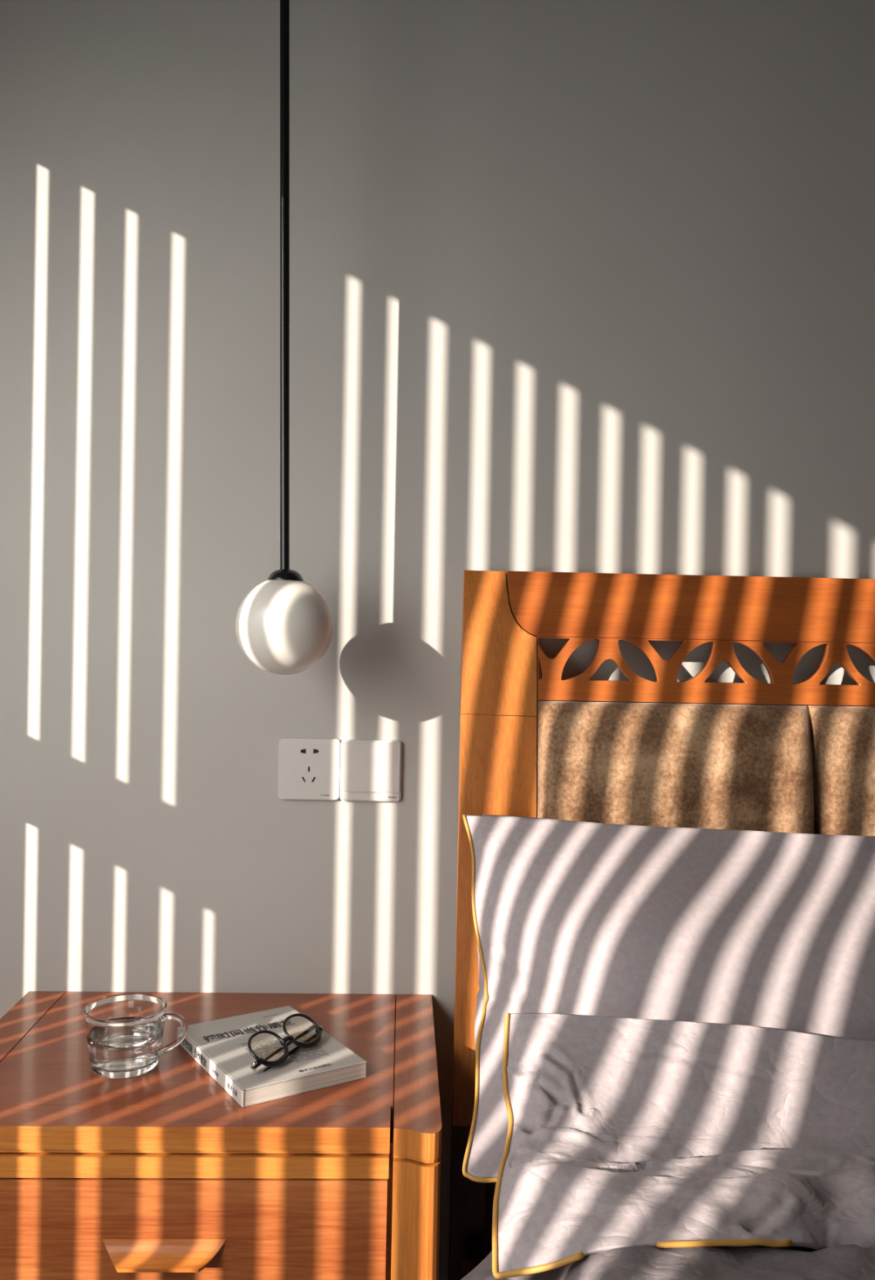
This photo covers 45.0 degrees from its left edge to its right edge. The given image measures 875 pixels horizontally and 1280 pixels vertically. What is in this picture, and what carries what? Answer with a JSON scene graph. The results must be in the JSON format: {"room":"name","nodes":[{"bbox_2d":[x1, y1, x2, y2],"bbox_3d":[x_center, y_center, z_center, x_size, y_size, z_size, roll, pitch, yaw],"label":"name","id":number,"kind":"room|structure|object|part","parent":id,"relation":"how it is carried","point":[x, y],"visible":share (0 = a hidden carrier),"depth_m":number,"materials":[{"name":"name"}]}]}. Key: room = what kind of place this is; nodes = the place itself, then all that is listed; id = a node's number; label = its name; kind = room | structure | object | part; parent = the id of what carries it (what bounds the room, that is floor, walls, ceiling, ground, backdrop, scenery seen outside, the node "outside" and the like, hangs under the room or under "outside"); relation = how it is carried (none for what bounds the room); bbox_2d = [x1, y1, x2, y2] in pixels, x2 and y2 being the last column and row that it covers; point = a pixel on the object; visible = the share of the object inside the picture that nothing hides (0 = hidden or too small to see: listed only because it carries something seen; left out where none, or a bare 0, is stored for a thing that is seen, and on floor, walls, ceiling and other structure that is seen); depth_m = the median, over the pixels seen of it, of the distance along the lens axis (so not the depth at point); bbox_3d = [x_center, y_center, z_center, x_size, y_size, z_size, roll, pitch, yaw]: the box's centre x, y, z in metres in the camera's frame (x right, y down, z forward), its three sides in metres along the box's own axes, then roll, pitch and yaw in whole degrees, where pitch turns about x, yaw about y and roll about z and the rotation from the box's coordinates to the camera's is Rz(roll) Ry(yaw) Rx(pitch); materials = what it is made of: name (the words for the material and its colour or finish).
{"room":"bedroom","nodes":[
{"label":"bedroom","id":0,"kind":"room"},
{"bbox_2d":[0,0,874,1279],"bbox_3d":[0.905,-0.283,1.562,3.700,2.700,0.100,1,1,-2],"label":"wall","id":1,"kind":"structure","parent":0,"point":[575,286],"depth_m":1.48,"materials":[{"name":"paint"}]},
{"bbox_2d":[278,737,340,799],"bbox_3d":[-0.179,0.180,1.477,0.085,0.085,0.007,1,1,-2],"label":"power socket","id":2,"kind":"object","parent":1,"relation":"attached to","point":[309,768],"visible":1,"depth_m":1.47,"materials":[{"name":"grey plastic"}]},
{"bbox_2d":[339,739,401,801],"bbox_3d":[-0.093,0.183,1.479,0.085,0.085,0.009,1,1,-2],"label":"wall switch","id":3,"kind":"object","parent":1,"relation":"attached to","point":[371,770],"visible":1,"depth_m":1.48,"materials":[{"name":"grey plastic"}]},
{"bbox_3d":[0.966,-1.656,-0.250,3.750,0.080,3.700,1,1,-2],"label":"ceiling","id":4,"kind":"structure","parent":0,"visible":0},
{"bbox_2d":[235,0,333,675],"bbox_3d":[-0.181,-0.804,1.299,0.122,1.696,0.150,1,1,25],"label":"pendant lamp","id":5,"kind":"object","parent":4,"relation":"hanging from","point":[284,625],"visible":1,"depth_m":1.29,"materials":[{"name":"white glass"}]},
{"bbox_3d":[-0.191,-0.017,1.319,0.122,0.122,0.122,1,1,-2],"label":"globe","id":6,"kind":"part","parent":5,"relation":"part of","materials":[{"name":"white glass"}]},
{"bbox_3d":[-0.187,-0.869,1.295,0.012,1.566,0.051,2,1,40],"label":"rod","id":7,"kind":"part","parent":5,"relation":"part of","materials":[{"name":"black metal"}]},
{"bbox_3d":[0.911,1.108,-0.225,3.750,0.050,3.700,1,1,-2],"label":"floor","id":8,"kind":"structure","parent":0,"visible":0},
{"bbox_2d":[0,991,441,1279],"bbox_3d":[-0.287,0.761,1.271,0.560,0.530,0.422,1,1,-2],"label":"nightstand","id":9,"kind":"object","parent":8,"relation":"on","point":[160,1173],"visible":0.99,"depth_m":1.09,"materials":[{"name":"orange wood"}]},
{"bbox_2d":[83,993,188,1078],"bbox_3d":[-0.357,0.460,1.231,0.106,0.069,0.093,1,1,-33],"label":"glass mug","id":10,"kind":"object","parent":9,"relation":"on","point":[130,1048],"visible":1,"depth_m":1.20,"materials":[{"name":"clear glass"}]},
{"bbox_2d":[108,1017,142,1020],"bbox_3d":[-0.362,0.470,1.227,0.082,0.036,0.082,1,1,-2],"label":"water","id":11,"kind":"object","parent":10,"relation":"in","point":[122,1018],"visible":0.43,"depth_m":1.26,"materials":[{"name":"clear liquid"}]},
{"bbox_3d":[-0.307,0.457,1.222,0.037,0.050,0.013,1,1,-2],"label":"mug handle","id":12,"kind":"part","parent":10,"relation":"part of","materials":[{"name":"clear glass"}]},
{"bbox_3d":[-0.279,0.624,1.072,0.126,0.020,0.026,1,1,-2],"label":"handle","id":13,"kind":"part","parent":9,"relation":"part of","materials":[{"name":"orange wood"}]},
{"bbox_3d":[-0.280,0.658,1.094,0.452,0.210,0.022,1,1,-2],"label":"drawer","id":14,"kind":"part","parent":9,"relation":"part of","materials":[{"name":"red wood"}]},
{"bbox_3d":[-0.283,0.522,1.272,0.456,0.004,0.378,1,1,-2],"label":"groove rail","id":15,"kind":"part","parent":9,"relation":"part of","materials":[{"name":"orange wood"}]},
{"bbox_2d":[177,1005,366,1106],"bbox_3d":[-0.201,0.488,1.255,0.151,0.018,0.208,1,1,-33],"label":"book","id":16,"kind":"object","parent":9,"relation":"on","point":[220,1046],"visible":0.92,"depth_m":1.22,"materials":[{"name":"white paper"}]},
{"bbox_2d":[227,1083,237,1097],"bbox_3d":[-0.223,0.489,1.150,0.001,0.006,0.028,1,1,-33],"label":"print","id":17,"kind":"object","parent":16,"relation":"on","point":[232,1087],"depth_m":1.15,"materials":[{"name":"black"}]},
{"bbox_2d":[240,1031,328,1067],"bbox_3d":[-0.180,0.480,1.238,0.107,0.001,0.110,1,1,-2],"label":"print","id":18,"kind":"object","parent":16,"relation":"on","point":[297,1032],"depth_m":1.24},
{"bbox_2d":[248,1013,323,1071],"bbox_3d":[-0.176,0.467,1.224,0.039,0.040,0.131,1,1,30],"label":"spectacles","id":19,"kind":"object","parent":16,"relation":"on","point":[307,1043],"visible":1,"depth_m":1.22,"materials":[{"name":"black plastic"}]},
{"bbox_3d":[-0.202,0.468,1.167,0.007,0.007,0.005,1,1,-2],"label":"hinge plate","id":20,"kind":"part","parent":19,"relation":"part of","materials":[{"name":"silver metal"}]},
{"bbox_3d":[-0.027,0.530,1.284,0.049,0.004,0.410,1,1,-2],"label":"groove rail","id":21,"kind":"part","parent":9,"relation":"part of","materials":[{"name":"orange wood"}]},
{"bbox_2d":[460,1182,496,1279],"bbox_3d":[0.875,0.833,0.364,1.635,0.488,1.905,1,1,-2],"label":"bed","id":22,"kind":"object","parent":8,"relation":"on","point":[467,1266],"visible":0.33,"depth_m":1.25,"materials":[{"name":"brown wood"}]},
{"bbox_3d":[0.072,0.861,0.350,0.030,0.200,1.870,1,1,-2],"label":"rail","id":23,"kind":"part","parent":22,"relation":"part of","materials":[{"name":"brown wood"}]},
{"bbox_3d":[0.873,0.708,0.393,1.571,0.238,1.845,1,1,-2],"label":"mattress","id":24,"kind":"part","parent":22,"relation":"part of","materials":[{"name":"fabric"}]},
{"bbox_2d":[461,1244,874,1279],"bbox_3d":[0.898,0.615,0.235,1.777,0.231,1.630,1,1,-2],"label":"sheet","id":25,"kind":"object","parent":22,"relation":"on","point":[847,1261],"visible":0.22,"depth_m":0.84,"materials":[{"name":"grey fabric"}]},
{"bbox_2d":[492,1013,874,1279],"bbox_3d":[0.390,0.458,0.976,0.695,0.146,0.256,1,1,-2],"label":"pillow","id":26,"kind":"object","parent":25,"relation":"on","point":[623,1132],"visible":1,"depth_m":0.98,"materials":[{"name":"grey fabric"}]},
{"bbox_2d":[462,814,874,1182],"bbox_3d":[0.396,0.380,1.178,0.749,0.307,0.348,1,1,-2],"label":"pillow","id":27,"kind":"object","parent":22,"relation":"on","point":[773,930],"visible":0.69,"depth_m":1.18,"materials":[{"name":"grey fabric"}]},
{"bbox_2d":[448,569,874,1279],"bbox_3d":[0.851,0.494,1.429,1.664,1.146,0.134,1,1,-2],"label":"headboard","id":28,"kind":"object","parent":8,"relation":"on","point":[785,765],"visible":0.53,"depth_m":1.39,"materials":[{"name":"brown wood"}]},
{"bbox_3d":[0.065,0.837,1.363,0.102,0.430,0.034,1,1,-2],"label":"leg","id":29,"kind":"part","parent":28,"relation":"part of","materials":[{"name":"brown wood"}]},
{"bbox_3d":[0.075,0.360,1.385,0.102,0.523,0.068,1,1,-2],"label":"post","id":30,"kind":"part","parent":28,"relation":"part of","materials":[{"name":"brown wood"}]},
{"bbox_3d":[0.082,0.002,1.429,0.101,0.193,0.074,1,1,-2],"label":"post","id":31,"kind":"part","parent":28,"relation":"part of","materials":[{"name":"brown wood"}]},
{"bbox_3d":[0.309,0.341,1.385,0.362,0.512,0.083,1,1,-2],"label":"velvet panel","id":32,"kind":"part","parent":28,"relation":"part of","materials":[{"name":"brown fabric"}]},
{"bbox_3d":[0.860,-0.035,1.465,1.532,0.088,0.052,1,1,-2],"label":"rail","id":33,"kind":"part","parent":28,"relation":"part of","materials":[{"name":"brown wood"}]},
{"bbox_3d":[0.672,0.348,1.397,0.361,0.512,0.083,1,1,-2],"label":"velvet panel","id":34,"kind":"part","parent":28,"relation":"part of","materials":[{"name":"brown fabric"}]}
]}

